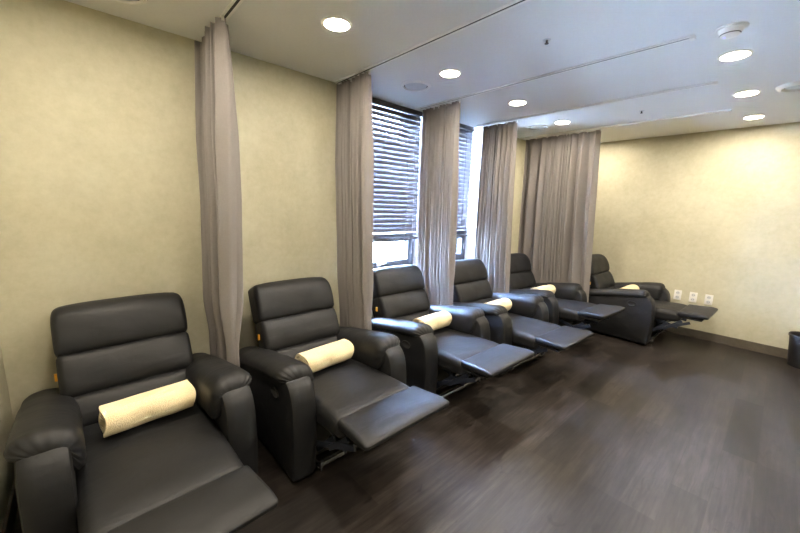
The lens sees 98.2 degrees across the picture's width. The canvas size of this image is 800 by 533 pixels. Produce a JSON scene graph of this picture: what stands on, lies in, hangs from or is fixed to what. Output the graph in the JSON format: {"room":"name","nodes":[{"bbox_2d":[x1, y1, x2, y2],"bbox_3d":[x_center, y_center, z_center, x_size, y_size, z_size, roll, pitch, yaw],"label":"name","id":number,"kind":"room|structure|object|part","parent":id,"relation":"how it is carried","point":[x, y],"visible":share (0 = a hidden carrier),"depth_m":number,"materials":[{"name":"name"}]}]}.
{"room":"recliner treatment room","nodes":[
{"label":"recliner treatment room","id":0,"kind":"room"},
{"bbox_2d":[0,345,13,532],"bbox_3d":[-0.491,0.241,-0.052,0.120,2.400,5.080,-7,13,-42],"label":"wall","id":1,"kind":"structure","parent":0,"point":[6,417],"depth_m":1.61,"materials":[{"name":"beige paint"}]},
{"bbox_2d":[1,475,17,532],"bbox_3d":[-0.425,1.379,0.129,0.012,0.100,4.688,-7,13,-42],"label":"baseboard","id":2,"kind":"structure","parent":1,"relation":"attached to","point":[11,511],"depth_m":1.53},
{"bbox_2d":[0,0,525,420],"bbox_3d":[0.049,-0.370,3.641,5.710,2.400,0.260,-7,13,-42],"label":"wall","id":3,"kind":"structure","parent":0,"point":[100,191],"depth_m":1.96,"materials":[{"name":"beige paint"}]},
{"bbox_2d":[372,109,417,268],"bbox_3d":[-0.179,-0.732,3.345,1.005,1.600,0.231,-7,13,-42],"label":"window","id":4,"kind":"structure","parent":3,"relation":"in","point":[406,256],"depth_m":3.70,"materials":[{"name":"clear glass"}]},
{"bbox_3d":[-0.240,-0.143,3.494,0.901,0.291,0.070,-7,13,-42],"label":"sash","id":5,"kind":"part","parent":4,"relation":"part of","materials":[{"name":"glass"}]},
{"bbox_2d":[372,97,422,253],"bbox_3d":[-0.162,-0.810,3.303,0.963,1.428,0.072,-7,13,-42],"label":"blind","id":6,"kind":"object","parent":4,"relation":"attached to","point":[396,158],"visible":0.63,"depth_m":3.39,"materials":[{"name":"grey plastic"}]},
{"bbox_3d":[-0.183,-0.266,3.400,0.963,0.022,0.054,-7,13,-42],"label":"rail","id":7,"kind":"part","parent":6,"relation":"part of","materials":[{"name":"brown wood"}]},
{"bbox_3d":[-0.146,-1.493,3.192,0.963,0.043,0.060,-7,13,-42],"label":"head rail","id":8,"kind":"part","parent":6,"relation":"part of","materials":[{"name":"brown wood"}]},
{"bbox_3d":[0.057,-0.903,3.495,0.004,1.220,0.060,-7,13,-42],"label":"ladder cord","id":9,"kind":"part","parent":6,"relation":"part of","materials":[{"name":"white fabric"}]},
{"bbox_3d":[0.142,-0.822,3.541,0.011,1.390,0.012,-7,13,-42],"label":"pull cord","id":10,"kind":"part","parent":6,"relation":"part of","materials":[{"name":"white fabric"}]},
{"bbox_3d":[-0.248,-0.147,3.503,0.821,0.206,0.006,-7,13,-42],"label":"pane","id":11,"kind":"part","parent":4,"relation":"part of","materials":[{"name":"clear glass"}]},
{"bbox_2d":[456,133,471,259],"bbox_3d":[0.590,-0.827,4.036,0.800,1.600,0.231,-7,13,-42],"label":"window","id":12,"kind":"structure","parent":3,"relation":"in","point":[460,244],"depth_m":4.38,"materials":[{"name":"clear glass"}]},
{"bbox_3d":[0.520,-0.241,4.194,0.616,0.206,0.006,-7,13,-42],"label":"pane","id":13,"kind":"part","parent":12,"relation":"part of","materials":[{"name":"clear glass"}]},
{"bbox_3d":[0.528,-0.237,4.185,0.696,0.291,0.070,-7,13,-42],"label":"sash","id":14,"kind":"part","parent":12,"relation":"part of","materials":[{"name":"glass"}]},
{"bbox_2d":[457,123,473,248],"bbox_3d":[0.581,-0.901,3.972,0.691,1.428,0.072,-7,13,-42],"label":"blind","id":15,"kind":"object","parent":12,"relation":"attached to","point":[464,151],"visible":0.41,"depth_m":4.11,"materials":[{"name":"grey plastic"}]},
{"bbox_3d":[0.738,-0.986,4.108,0.004,1.220,0.060,-7,13,-42],"label":"ladder cord","id":16,"kind":"part","parent":15,"relation":"part of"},
{"bbox_3d":[0.805,-0.903,4.137,0.011,1.390,0.012,-7,13,-42],"label":"pull cord","id":17,"kind":"part","parent":15,"relation":"part of","materials":[{"name":"white fabric"}]},
{"bbox_3d":[0.598,-1.584,3.860,0.691,0.043,0.060,-7,13,-42],"label":"head rail","id":18,"kind":"part","parent":15,"relation":"part of","materials":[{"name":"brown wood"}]},
{"bbox_2d":[13,328,799,532],"bbox_3d":[1.617,1.215,2.115,5.950,0.120,5.120,-7,13,-42],"label":"floor","id":19,"kind":"structure","parent":0,"point":[602,433],"depth_m":2.08,"materials":[{"name":"brown wood"}]},
{"bbox_2d":[3,292,277,532],"bbox_3d":[-1.135,0.701,1.568,0.839,0.913,1.417,-8,13,-44],"label":"recliner","id":20,"kind":"object","parent":19,"relation":"on","point":[194,469],"visible":0.92,"depth_m":1.48,"materials":[{"name":"black leather"}]},
{"bbox_3d":[-1.522,0.863,1.520,0.140,0.550,0.906,-8,13,-44],"label":"armrest","id":21,"kind":"part","parent":20,"relation":"part of","materials":[{"name":"black leather"}]},
{"bbox_2d":[98,380,195,437],"bbox_3d":[-1.197,0.669,1.655,0.162,0.153,0.361,10,13,42],"label":"rolled towel","id":22,"kind":"object","parent":20,"relation":"on","point":[130,412],"visible":1,"depth_m":1.60,"materials":[{"name":"beige fabric"}]},
{"bbox_3d":[-1.102,0.847,1.554,0.524,0.163,0.845,-8,13,-44],"label":"seat","id":23,"kind":"part","parent":20,"relation":"part of","materials":[{"name":"black leather"}]},
{"bbox_3d":[-1.058,0.801,1.971,0.140,0.550,0.906,-8,13,-44],"label":"armrest","id":24,"kind":"part","parent":20,"relation":"part of","materials":[{"name":"black leather"}]},
{"bbox_2d":[239,277,448,481],"bbox_3d":[-0.406,0.625,2.144,0.839,0.913,1.389,-7,13,-42],"label":"recliner","id":25,"kind":"object","parent":19,"relation":"on","point":[365,399],"visible":0.85,"depth_m":1.95,"materials":[{"name":"black leather"}]},
{"bbox_3d":[-0.668,0.669,1.846,0.007,0.064,0.100,-7,13,-42],"label":"release handle","id":26,"kind":"part","parent":25,"relation":"part of","materials":[{"name":"black plastic"}]},
{"bbox_3d":[-0.786,0.787,2.099,0.140,0.550,0.906,-7,13,-42],"label":"armrest","id":27,"kind":"part","parent":25,"relation":"part of","materials":[{"name":"black leather"}]},
{"bbox_2d":[295,339,353,372],"bbox_3d":[-0.476,0.575,2.200,0.161,0.157,0.361,10,13,42],"label":"rolled towel","id":28,"kind":"object","parent":25,"relation":"on","point":[318,358],"visible":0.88,"depth_m":2.15,"materials":[{"name":"beige fabric"}]},
{"bbox_3d":[-0.397,0.946,1.850,0.010,0.200,0.209,-6,12,-39],"label":"link arm","id":29,"kind":"part","parent":25,"relation":"part of","materials":[{"name":"paint"}]},
{"bbox_3d":[-0.345,0.917,1.775,0.010,0.230,0.412,-7,13,-41],"label":"link arm","id":30,"kind":"part","parent":25,"relation":"part of","materials":[{"name":"paint"}]},
{"bbox_3d":[-0.308,0.885,1.728,0.168,0.147,0.010,10,13,41],"label":"link arm","id":31,"kind":"part","parent":25,"relation":"part of","materials":[{"name":"paint"}]},
{"bbox_3d":[-0.379,0.747,2.132,0.524,0.199,0.840,-7,13,-42],"label":"seat","id":32,"kind":"part","parent":25,"relation":"part of","materials":[{"name":"black leather"}]},
{"bbox_3d":[-0.307,0.728,2.535,0.140,0.550,0.906,-7,13,-42],"label":"armrest","id":33,"kind":"part","parent":25,"relation":"part of","materials":[{"name":"black leather"}]},
{"bbox_2d":[372,265,534,397],"bbox_3d":[0.314,0.530,2.832,0.839,0.913,1.389,-7,13,-41],"label":"recliner","id":34,"kind":"object","parent":19,"relation":"on","point":[462,352],"visible":0.87,"depth_m":2.63,"materials":[{"name":"black leather"}]},
{"bbox_3d":[-0.067,0.691,2.794,0.140,0.550,0.906,-7,13,-41],"label":"armrest","id":35,"kind":"part","parent":34,"relation":"part of","materials":[{"name":"black leather"}]},
{"bbox_3d":[0.046,0.573,2.539,0.007,0.064,0.100,-7,13,-41],"label":"release handle","id":36,"kind":"part","parent":34,"relation":"part of","materials":[{"name":"black plastic"}]},
{"bbox_2d":[413,311,451,330],"bbox_3d":[0.268,0.474,2.908,0.360,0.160,0.160,-8,13,-44],"label":"rolled towel","id":37,"kind":"object","parent":34,"relation":"on","point":[441,319],"visible":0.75,"depth_m":2.87,"materials":[{"name":"beige fabric"}]},
{"bbox_3d":[0.317,0.850,2.538,0.010,0.200,0.209,-6,12,-38],"label":"link arm","id":38,"kind":"part","parent":34,"relation":"part of","materials":[{"name":"paint"}]},
{"bbox_3d":[0.363,0.769,2.489,0.010,0.088,0.266,-6,12,-39],"label":"link arm","id":39,"kind":"part","parent":34,"relation":"part of","materials":[{"name":"paint"}]},
{"bbox_3d":[0.367,0.822,2.462,0.010,0.230,0.412,-6,13,-40],"label":"link arm","id":40,"kind":"part","parent":34,"relation":"part of","materials":[{"name":"paint"}]},
{"bbox_3d":[0.403,0.790,2.413,0.168,0.147,0.010,11,13,43],"label":"link arm","id":41,"kind":"part","parent":34,"relation":"part of","materials":[{"name":"paint"}]},
{"bbox_3d":[0.340,0.652,2.819,0.524,0.199,0.840,-7,13,-41],"label":"seat","id":42,"kind":"part","parent":34,"relation":"part of","materials":[{"name":"black leather"}]},
{"bbox_3d":[0.420,0.633,3.221,0.140,0.550,0.906,-7,13,-41],"label":"armrest","id":43,"kind":"part","parent":34,"relation":"part of","materials":[{"name":"black leather"}]},
{"bbox_2d":[453,259,592,374],"bbox_3d":[1.038,0.460,3.371,0.839,0.913,1.400,-6,13,-40],"label":"recliner","id":44,"kind":"object","parent":19,"relation":"on","point":[526,324],"visible":0.7,"depth_m":3.22,"materials":[{"name":"black leather"}]},
{"bbox_2d":[484,298,511,310],"bbox_3d":[0.955,0.412,3.449,0.360,0.162,0.158,-7,13,-42],"label":"rolled towel","id":45,"kind":"object","parent":44,"relation":"on","point":[505,302],"visible":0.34,"depth_m":3.44,"materials":[{"name":"beige fabric"}]},
{"bbox_3d":[0.652,0.619,3.346,0.140,0.550,0.906,-6,13,-40],"label":"armrest","id":46,"kind":"part","parent":44,"relation":"part of","materials":[{"name":"black leather"}]},
{"bbox_3d":[1.065,0.593,3.356,0.524,0.199,0.840,-6,14,-40],"label":"seat","id":47,"kind":"part","parent":44,"relation":"part of","materials":[{"name":"black leather"}]},
{"bbox_3d":[1.150,0.564,3.760,0.140,0.550,0.906,-6,13,-40],"label":"armrest","id":48,"kind":"part","parent":44,"relation":"part of","materials":[{"name":"black leather"}]},
{"bbox_3d":[1.076,0.751,3.003,0.010,0.230,0.412,-6,12,-38],"label":"link arm","id":49,"kind":"part","parent":44,"relation":"part of","materials":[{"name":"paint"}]},
{"bbox_2d":[509,253,625,328],"bbox_3d":[1.746,0.371,4.021,0.839,0.913,1.376,-6,12,-38],"label":"recliner","id":50,"kind":"object","parent":19,"relation":"on","point":[569,306],"visible":0.57,"depth_m":3.86,"materials":[{"name":"black leather"}]},
{"bbox_2d":[531,284,555,292],"bbox_3d":[1.681,0.305,4.096,0.360,0.164,0.157,-6,12,-38],"label":"rolled towel","id":51,"kind":"object","parent":50,"relation":"on","point":[549,287],"visible":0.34,"depth_m":4.06,"materials":[{"name":"beige fabric"}]},
{"bbox_3d":[1.366,0.529,3.999,0.140,0.550,0.906,-6,12,-38],"label":"armrest","id":52,"kind":"part","parent":50,"relation":"part of","materials":[{"name":"black leather"}]},
{"bbox_3d":[1.777,0.611,3.670,0.020,0.088,0.266,-6,12,-38],"label":"link arm","id":53,"kind":"part","parent":50,"relation":"part of","materials":[{"name":"paint"}]},
{"bbox_3d":[1.768,0.481,4.007,0.524,0.199,0.840,-6,11,-38],"label":"seat","id":54,"kind":"part","parent":50,"relation":"part of","materials":[{"name":"black leather"}]},
{"bbox_3d":[1.876,0.477,4.397,0.140,0.550,0.906,-6,12,-38],"label":"armrest","id":55,"kind":"part","parent":50,"relation":"part of","materials":[{"name":"black leather"}]},
{"bbox_3d":[1.779,0.664,3.642,0.010,0.230,0.412,-5,12,-36],"label":"link arm","id":56,"kind":"part","parent":50,"relation":"part of","materials":[{"name":"paint"}]},
{"bbox_2d":[585,254,717,344],"bbox_3d":[2.884,0.376,4.193,0.839,0.913,1.389,-6,13,-40],"label":"recliner","id":57,"kind":"object","parent":19,"relation":"on","point":[649,309],"visible":0.8,"depth_m":3.97,"materials":[{"name":"black leather"}]},
{"bbox_3d":[2.502,0.536,4.161,0.140,0.550,0.906,-6,13,-40],"label":"armrest","id":58,"kind":"part","parent":57,"relation":"part of","materials":[{"name":"black leather"}]},
{"bbox_2d":[620,284,638,288],"bbox_3d":[2.811,0.316,4.271,0.360,0.166,0.156,-6,13,-40],"label":"rolled towel","id":59,"kind":"object","parent":57,"relation":"on","point":[632,286],"visible":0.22,"depth_m":4.24,"materials":[{"name":"beige fabric"}]},
{"bbox_3d":[2.611,0.418,3.904,0.007,0.064,0.100,-6,13,-40],"label":"release handle","id":60,"kind":"part","parent":57,"relation":"part of","materials":[{"name":"black plastic"}]},
{"bbox_3d":[2.996,0.480,4.580,0.140,0.550,0.906,-6,13,-40],"label":"armrest","id":61,"kind":"part","parent":57,"relation":"part of","materials":[{"name":"black leather"}]},
{"bbox_3d":[2.927,0.615,3.849,0.020,0.088,0.266,-6,13,-40],"label":"link arm","id":62,"kind":"part","parent":57,"relation":"part of","materials":[{"name":"paint"}]},
{"bbox_3d":[2.910,0.498,4.180,0.524,0.199,0.840,-6,13,-40],"label":"seat","id":63,"kind":"part","parent":57,"relation":"part of","materials":[{"name":"black leather"}]},
{"bbox_3d":[2.930,0.668,3.822,0.010,0.230,0.412,-6,12,-39],"label":"link arm","id":64,"kind":"part","parent":57,"relation":"part of","materials":[{"name":"paint"}]},
{"bbox_3d":[2.966,0.637,3.773,0.024,0.147,0.168,-6,13,-40],"label":"link arm","id":65,"kind":"part","parent":57,"relation":"part of","materials":[{"name":"paint"}]},
{"bbox_2d":[787,331,799,368],"bbox_3d":[4.010,0.840,3.420,0.280,0.324,0.280,-7,13,-42],"label":"waste bin","id":66,"kind":"object","parent":19,"relation":"on","point":[793,359],"visible":1,"depth_m":3.43,"materials":[{"name":"black plastic"}]},
{"bbox_2d":[65,0,799,142],"bbox_3d":[1.691,-1.268,1.693,5.950,0.120,5.120,-7,13,-42],"label":"ceiling","id":67,"kind":"structure","parent":0,"point":[507,47],"depth_m":2.11,"materials":[{"name":"paint"}]},
{"bbox_2d":[113,0,147,4],"bbox_3d":[-1.305,-1.276,1.599,0.236,0.012,0.236,-7,13,-42],"label":"ceiling speaker","id":68,"kind":"object","parent":67,"relation":"attached to","point":[130,2],"visible":1,"depth_m":1.69,"materials":[{"name":"white plastic"}]},
{"bbox_2d":[201,0,243,41],"bbox_3d":[-0.497,-1.207,1.355,0.038,0.018,2.060,-7,13,-42],"label":"track","id":69,"kind":"object","parent":67,"relation":"attached to","point":[233,5],"visible":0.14,"depth_m":1.72,"materials":[{"name":"white metal"}]},
{"bbox_2d":[194,15,242,366],"bbox_3d":[-1.083,-0.185,2.099,0.164,2.286,0.464,-7,13,-42],"label":"curtain","id":70,"kind":"object","parent":69,"relation":"hanging from","point":[217,136],"visible":0.87,"depth_m":1.97,"materials":[{"name":"beige fabric"}]},
{"bbox_2d":[321,16,351,31],"bbox_3d":[-0.338,-1.292,1.850,0.164,0.006,0.164,-7,13,-42],"label":"recessed light","id":71,"kind":"object","parent":67,"relation":"in","point":[333,23],"visible":1,"depth_m":1.84,"materials":[{"name":"white plastic"}]},
{"bbox_2d":[401,80,430,91],"bbox_3d":[0.126,-1.428,2.749,0.236,0.012,0.236,-7,13,-42],"label":"ceiling speaker","id":72,"kind":"object","parent":67,"relation":"attached to","point":[415,85],"visible":1,"depth_m":2.74,"materials":[{"name":"white plastic"}]},
{"bbox_2d":[405,83,426,89],"bbox_3d":[0.126,-1.429,2.749,0.175,0.008,0.175,-7,13,-42],"label":"grille","id":73,"kind":"object","parent":72,"relation":"attached to","point":[408,86],"depth_m":2.74,"materials":[{"name":"white metal"}]},
{"bbox_2d":[335,0,529,83],"bbox_3d":[0.197,-1.292,1.980,0.038,0.018,2.060,-7,13,-42],"label":"track","id":74,"kind":"object","parent":67,"relation":"attached to","point":[508,6],"visible":0.91,"depth_m":1.92,"materials":[{"name":"white plastic"}]},
{"bbox_2d":[335,70,373,329],"bbox_3d":[-0.365,-0.273,2.743,0.142,2.285,0.480,-7,13,-42],"label":"curtain","id":75,"kind":"object","parent":74,"relation":"hanging from","point":[354,148],"visible":0.87,"depth_m":2.64,"materials":[{"name":"beige fabric"}]},
{"bbox_2d":[438,69,461,77],"bbox_3d":[0.357,-1.377,2.475,0.164,0.006,0.164,-7,13,-42],"label":"recessed light","id":76,"kind":"object","parent":67,"relation":"in","point":[446,73],"visible":1,"depth_m":2.47,"materials":[{"name":"white plastic"}]},
{"bbox_2d":[508,100,526,105],"bbox_3d":[1.051,-1.462,3.100,0.164,0.006,0.164,-7,13,-42],"label":"recessed light","id":77,"kind":"object","parent":67,"relation":"in","point":[514,102],"visible":1,"depth_m":3.09,"materials":[{"name":"white plastic"}]},
{"bbox_2d":[527,124,548,129],"bbox_3d":[1.578,-1.590,3.960,0.236,0.012,0.236,-7,13,-42],"label":"ceiling speaker","id":78,"kind":"object","parent":67,"relation":"attached to","point":[539,126],"visible":1,"depth_m":3.95,"materials":[{"name":"white plastic"}]},
{"bbox_2d":[530,126,545,128],"bbox_3d":[1.578,-1.591,3.960,0.175,0.008,0.175,-7,13,-42],"label":"grille","id":79,"kind":"object","parent":78,"relation":"attached to","point":[531,127],"depth_m":3.96,"materials":[{"name":"white metal"}]},
{"bbox_2d":[543,38,550,44],"bbox_3d":[0.828,-1.267,1.954,0.044,0.022,0.044,-7,13,-42],"label":"sprinkler head","id":80,"kind":"object","parent":67,"relation":"attached to","point":[546,40],"visible":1,"depth_m":1.95},
{"bbox_2d":[419,34,695,108],"bbox_3d":[0.892,-1.377,2.605,0.038,0.018,2.060,-7,13,-42],"label":"track","id":81,"kind":"object","parent":67,"relation":"attached to","point":[691,37],"visible":1,"depth_m":2.29,"materials":[{"name":"white plastic"}]},
{"bbox_2d":[417,100,460,305],"bbox_3d":[0.359,-0.356,3.357,0.137,2.286,0.522,-7,13,-42],"label":"curtain","id":82,"kind":"object","parent":81,"relation":"hanging from","point":[439,156],"visible":0.72,"depth_m":3.27,"materials":[{"name":"beige fabric"}]},
{"bbox_2d":[554,120,570,123],"bbox_3d":[1.746,-1.548,3.725,0.164,0.006,0.164,-7,13,-42],"label":"recessed light","id":83,"kind":"object","parent":67,"relation":"in","point":[562,121],"visible":1,"depth_m":3.72,"materials":[{"name":"white plastic"}]},
{"bbox_2d":[477,81,717,125],"bbox_3d":[1.586,-1.462,3.229,0.038,0.018,2.060,-7,13,-42],"label":"track","id":84,"kind":"object","parent":67,"relation":"attached to","point":[715,82],"visible":1,"depth_m":2.96,"materials":[{"name":"white metal"}]},
{"bbox_2d":[474,120,517,292],"bbox_3d":[1.082,-0.434,3.948,0.134,2.285,0.511,-7,13,-42],"label":"curtain","id":85,"kind":"object","parent":84,"relation":"hanging from","point":[493,234],"visible":0.75,"depth_m":3.88,"materials":[{"name":"beige fabric"}]},
{"bbox_2d":[519,109,731,138],"bbox_3d":[2.280,-1.548,3.854,0.038,0.018,2.060,-7,13,-42],"label":"track","id":86,"kind":"object","parent":67,"relation":"attached to","point":[727,110],"visible":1,"depth_m":3.62,"materials":[{"name":"white plastic"}]},
{"bbox_2d":[518,129,601,324],"bbox_3d":[1.966,-0.483,4.391,0.141,2.286,1.002,-7,13,-42],"label":"curtain","id":87,"kind":"object","parent":86,"relation":"hanging from","point":[560,177],"visible":0.79,"depth_m":4.31,"materials":[{"name":"beige fabric"}]},
{"bbox_2d":[714,21,748,38],"bbox_3d":[1.697,-1.198,1.779,0.132,0.047,0.132,-7,13,-42],"label":"smoke detector","id":88,"kind":"object","parent":67,"relation":"attached to","point":[731,30],"visible":1,"depth_m":1.75,"materials":[{"name":"white plastic"}]},
{"bbox_2d":[717,49,753,60],"bbox_3d":[2.002,-1.259,2.071,0.164,0.006,0.164,-7,13,-42],"label":"recessed light","id":89,"kind":"object","parent":67,"relation":"in","point":[737,54],"visible":1,"depth_m":2.06,"materials":[{"name":"white plastic"}]},
{"bbox_2d":[732,90,760,96],"bbox_3d":[2.697,-1.345,2.696,0.164,0.006,0.164,-7,13,-42],"label":"recessed light","id":90,"kind":"object","parent":67,"relation":"in","point":[748,92],"visible":1,"depth_m":2.69,"materials":[{"name":"white plastic"}]},
{"bbox_2d":[742,115,765,119],"bbox_3d":[3.391,-1.430,3.320,0.164,0.006,0.164,-7,13,-42],"label":"recessed light","id":91,"kind":"object","parent":67,"relation":"in","point":[752,116],"visible":1,"depth_m":3.32,"materials":[{"name":"white plastic"}]},
{"bbox_2d":[775,80,799,91],"bbox_3d":[2.878,-1.297,2.495,0.244,0.022,0.244,-7,13,-42],"label":"ceiling vent","id":92,"kind":"object","parent":67,"relation":"in","point":[794,86],"visible":1,"depth_m":2.51,"materials":[{"name":"white plastic"}]},
{"bbox_2d":[592,122,799,348],"bbox_3d":[3.825,-0.289,3.831,0.120,2.400,5.080,-7,13,-42],"label":"wall","id":93,"kind":"structure","parent":0,"point":[716,213],"depth_m":3.97,"materials":[{"name":"beige paint"}]},
{"bbox_2d":[673,290,681,299],"bbox_3d":[3.421,0.348,4.268,0.012,0.120,0.072,-7,13,-42],"label":"wall socket","id":94,"kind":"object","parent":93,"relation":"attached to","point":[677,293],"visible":1,"depth_m":4.26,"materials":[{"name":"white plastic"}]},
{"bbox_2d":[689,292,697,302],"bbox_3d":[3.520,0.370,4.161,0.012,0.120,0.072,-7,13,-42],"label":"wall socket","id":95,"kind":"object","parent":93,"relation":"attached to","point":[693,296],"visible":1,"depth_m":4.16,"materials":[{"name":"white plastic"}]},
{"bbox_2d":[704,294,713,304],"bbox_3d":[3.616,0.390,4.057,0.012,0.120,0.072,-7,13,-42],"label":"wall socket","id":96,"kind":"object","parent":93,"relation":"attached to","point":[708,300],"visible":1,"depth_m":4.05,"materials":[{"name":"white plastic"}]},
{"bbox_2d":[665,326,787,358],"bbox_3d":[3.789,0.861,3.929,0.012,0.100,4.700,-7,13,-42],"label":"baseboard","id":97,"kind":"structure","parent":93,"relation":"attached to","point":[743,344],"depth_m":3.94,"materials":[{"name":"wood"}]}
]}

